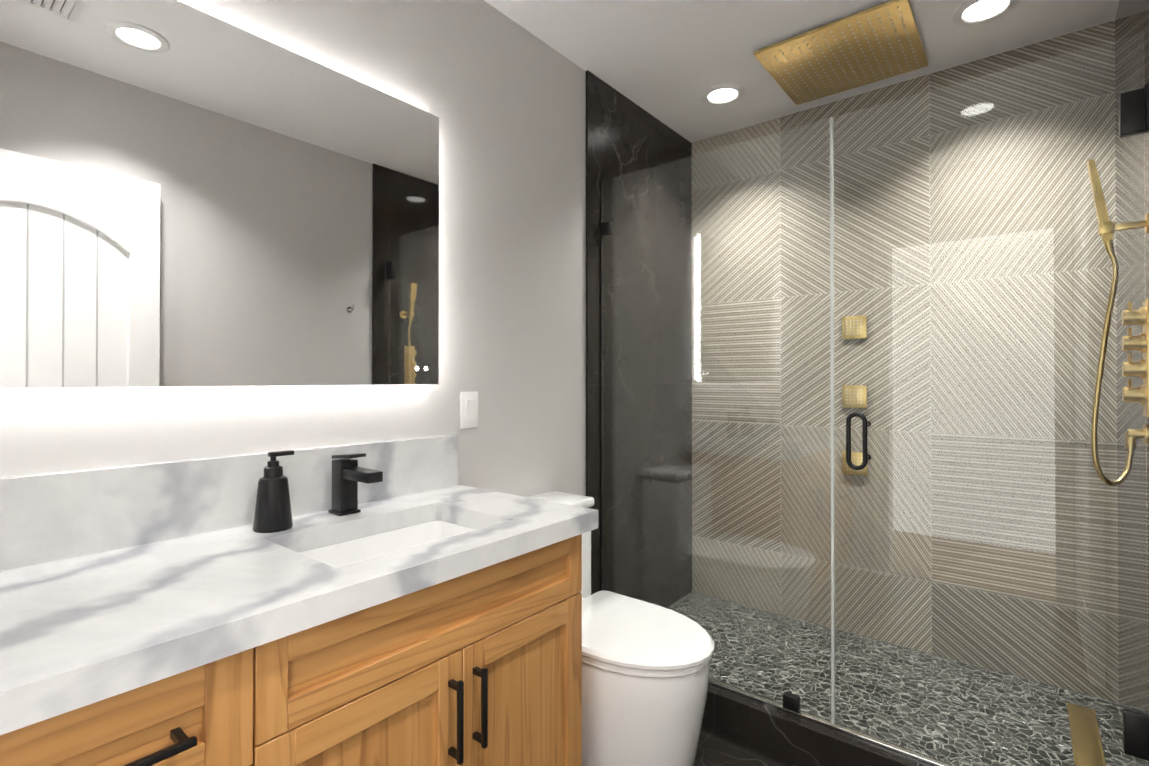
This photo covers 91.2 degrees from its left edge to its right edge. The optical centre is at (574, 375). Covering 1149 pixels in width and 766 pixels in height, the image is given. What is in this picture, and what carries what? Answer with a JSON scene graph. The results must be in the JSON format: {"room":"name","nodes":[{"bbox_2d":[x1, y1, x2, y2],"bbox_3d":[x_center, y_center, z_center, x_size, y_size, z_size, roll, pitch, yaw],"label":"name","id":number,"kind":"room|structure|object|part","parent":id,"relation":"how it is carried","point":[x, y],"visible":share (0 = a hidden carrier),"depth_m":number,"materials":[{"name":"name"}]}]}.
{"room":"bathroom","nodes":[
{"label":"bathroom","id":0,"kind":"room"},
{"bbox_2d":[0,0,585,496],"bbox_3d":[-0.324,-0.004,1.869,0.100,2.440,3.030,0,0,39],"label":"wall","id":1,"kind":"structure","parent":0,"point":[498,94],"depth_m":1.76,"materials":[{"name":"grey paint"}]},
{"bbox_2d":[0,0,438,387],"bbox_3d":[-0.762,-0.368,1.216,0.040,0.780,1.120,0,0,39],"label":"mirror","id":2,"kind":"object","parent":1,"relation":"attached to","point":[190,196],"visible":1,"depth_m":1.17,"materials":[{"name":"silver metal"}]},
{"bbox_2d":[460,391,477,428],"bbox_3d":[-0.330,0.108,1.772,0.010,0.115,0.070,0,0,39],"label":"switch plate","id":3,"kind":"object","parent":1,"relation":"attached to","point":[468,409],"visible":1,"depth_m":1.77,"materials":[{"name":"white plastic"}]},
{"bbox_2d":[586,70,691,607],"bbox_3d":[0.328,0.001,2.589,0.012,2.440,0.890,0,0,39],"label":"wall","id":4,"kind":"structure","parent":1,"relation":"attached to","point":[625,135],"depth_m":2.53,"materials":[{"name":"black stone"}]},
{"bbox_2d":[694,725,798,765],"bbox_3d":[0.347,1.243,1.319,1.825,0.060,3.030,0,0,39],"label":"floor","id":5,"kind":"structure","parent":0,"point":[716,748],"depth_m":1.81,"materials":[{"name":"black tile"}]},
{"bbox_2d":[0,434,597,765],"bbox_3d":[-0.538,0.694,1.078,0.553,1.034,1.238,0,0,39],"label":"bathroom vanity","id":6,"kind":"object","parent":5,"relation":"on","point":[422,608],"visible":1,"depth_m":0.99,"materials":[{"name":"brown wood"}]},
{"bbox_2d":[253,450,293,532],"bbox_3d":[-0.653,0.249,1.223,0.077,0.166,0.080,0,0,39],"label":"soap dispenser","id":7,"kind":"object","parent":6,"relation":"on","point":[273,513],"visible":1,"depth_m":1.20,"materials":[{"name":"black plastic"}]},
{"bbox_2d":[329,453,382,515],"bbox_3d":[-0.516,0.259,1.332,0.162,0.147,0.054,0,0,39],"label":"faucet","id":8,"kind":"object","parent":6,"relation":"on","point":[348,474],"visible":1,"depth_m":1.34,"materials":[{"name":"black metal"}]},
{"bbox_2d":[299,520,476,567],"bbox_3d":[-0.385,0.451,1.221,0.335,0.147,0.480,0,0,39],"label":"sink","id":9,"kind":"object","parent":6,"relation":"in","point":[345,550],"depth_m":1.35,"materials":[{"name":"white ceramic"}]},
{"bbox_2d":[528,491,713,765],"bbox_3d":[0.081,0.815,1.710,0.708,0.800,0.386,0,0,39],"label":"toilet","id":10,"kind":"object","parent":5,"relation":"on","point":[645,671],"visible":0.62,"depth_m":1.49,"materials":[{"name":"white ceramic"}]},
{"bbox_2d":[702,678,954,765],"bbox_3d":[0.725,1.153,1.789,1.601,0.125,0.085,0,0,39],"label":"curb","id":11,"kind":"object","parent":5,"relation":"on","point":[793,738],"visible":0.44,"depth_m":1.78,"materials":[{"name":"black stone"}]},
{"bbox_2d":[600,32,1148,765],"bbox_3d":[0.726,0.143,1.797,1.597,1.894,0.052,0,0,39],"label":"shower enclosure","id":12,"kind":"object","parent":11,"relation":"on","point":[1134,114],"visible":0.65,"depth_m":1.64,"materials":[{"name":"clear glass"},{"name":"matte black metal"}]},
{"bbox_3d":[0.733,1.086,1.799,1.593,0.010,0.018,0,0,39],"label":"sill","id":13,"kind":"part","parent":12,"relation":"part of","materials":[{"name":"black stone"}]},
{"bbox_3d":[1.070,0.134,1.519,0.712,1.880,0.052,0,0,39],"label":"door","id":14,"kind":"part","parent":12,"relation":"part of","materials":[{"name":"clear glass"}]},
{"bbox_2d":[667,592,1136,765],"bbox_3d":[0.994,1.168,2.122,1.601,0.100,0.770,0,0,39],"label":"shower floor","id":15,"kind":"structure","parent":5,"relation":"on","point":[907,735],"depth_m":1.99,"materials":[{"name":"stone"}]},
{"bbox_2d":[1067,702,1105,765],"bbox_3d":[1.529,1.112,1.675,0.070,0.005,0.565,0,0,39],"label":"linear drain","id":16,"kind":"object","parent":15,"relation":"on","point":[1081,745],"depth_m":1.73,"materials":[{"name":"gold metal"}]},
{"bbox_2d":[484,0,1118,142],"bbox_3d":[0.347,-1.257,1.335,1.825,0.060,3.030,0,0,39],"label":"ceiling","id":17,"kind":"structure","parent":0,"point":[668,63],"depth_m":2.04,"materials":[{"name":"paint"}]},
{"bbox_2d":[701,83,744,105],"bbox_3d":[0.643,-1.216,2.439,0.184,0.008,0.184,0,0,39],"label":"recessed light","id":18,"kind":"object","parent":17,"relation":"in","point":[722,94],"visible":1,"depth_m":2.43,"materials":[{"name":"white plastic"}]},
{"bbox_2d":[754,0,927,104],"bbox_3d":[1.023,-1.210,2.145,0.500,0.022,0.500,0,0,39],"label":"shower head","id":19,"kind":"object","parent":17,"relation":"attached to","point":[882,41],"visible":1,"depth_m":2.10},
{"bbox_2d":[952,0,1019,25],"bbox_3d":[1.366,-1.220,1.869,0.184,0.008,0.184,0,0,39],"label":"recessed light","id":20,"kind":"object","parent":17,"relation":"in","point":[972,12],"visible":1,"depth_m":1.88,"materials":[{"name":"white plastic"}]},
{"bbox_2d":[692,20,1118,701],"bbox_3d":[1.267,0.000,2.468,1.625,2.440,0.100,0,0,39],"label":"wall","id":21,"kind":"structure","parent":0,"point":[1008,142],"depth_m":2.27,"materials":[{"name":"tile"}]},
{"bbox_2d":[842,315,866,338],"bbox_3d":[1.213,-0.210,2.438,0.098,0.098,0.015,0,0,39],"label":"jet","id":22,"kind":"object","parent":21,"relation":"attached to","point":[861,322],"depth_m":2.43,"materials":[{"name":"gold metal"}]},
{"bbox_2d":[842,385,866,407],"bbox_3d":[1.213,0.090,2.436,0.098,0.098,0.015,0,0,39],"label":"jet","id":23,"kind":"object","parent":21,"relation":"attached to","point":[862,398],"depth_m":2.43,"materials":[{"name":"gold metal"}]},
{"bbox_2d":[842,451,866,475],"bbox_3d":[1.213,0.380,2.434,0.098,0.098,0.015,0,0,39],"label":"jet","id":24,"kind":"object","parent":21,"relation":"attached to","point":[846,468],"depth_m":2.43,"materials":[{"name":"gold metal"}]},
{"bbox_3d":[1.019,-0.011,0.786,0.100,2.440,3.030,0,0,39],"label":"wall","id":25,"kind":"structure","parent":0,"visible":0},
{"bbox_2d":[1115,0,1148,765],"bbox_3d":[1.606,-0.005,1.603,0.012,2.440,0.820,0,0,39],"label":"wall tiles","id":26,"kind":"structure","parent":25,"relation":"attached to","point":[1132,19],"depth_m":1.64,"materials":[{"name":"black beige-grey striped tile"}]},
{"bbox_2d":[1087,159,1148,485],"bbox_3d":[1.386,-0.137,1.433,0.114,0.837,0.075,0,0,39],"label":"shower","id":27,"kind":"object","parent":26,"relation":"attached to","point":[1104,229],"visible":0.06,"depth_m":1.43,"materials":[{"name":"gold metal"}]},
{"bbox_2d":[1125,424,1148,448],"bbox_3d":[1.434,0.154,1.433,0.042,0.064,0.052,0,0,39],"label":"outlet","id":28,"kind":"object","parent":26,"relation":"attached to","point":[1133,443],"visible":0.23,"depth_m":1.43,"materials":[{"name":"gold metal"}]},
{"bbox_2d":[1122,299,1148,416],"bbox_3d":[1.432,-0.044,1.435,0.046,0.295,0.072,0,0,39],"label":"trim","id":29,"kind":"structure","parent":25,"relation":"attached to","point":[1142,369],"depth_m":1.42,"materials":[{"name":"gold metal"}]}
]}

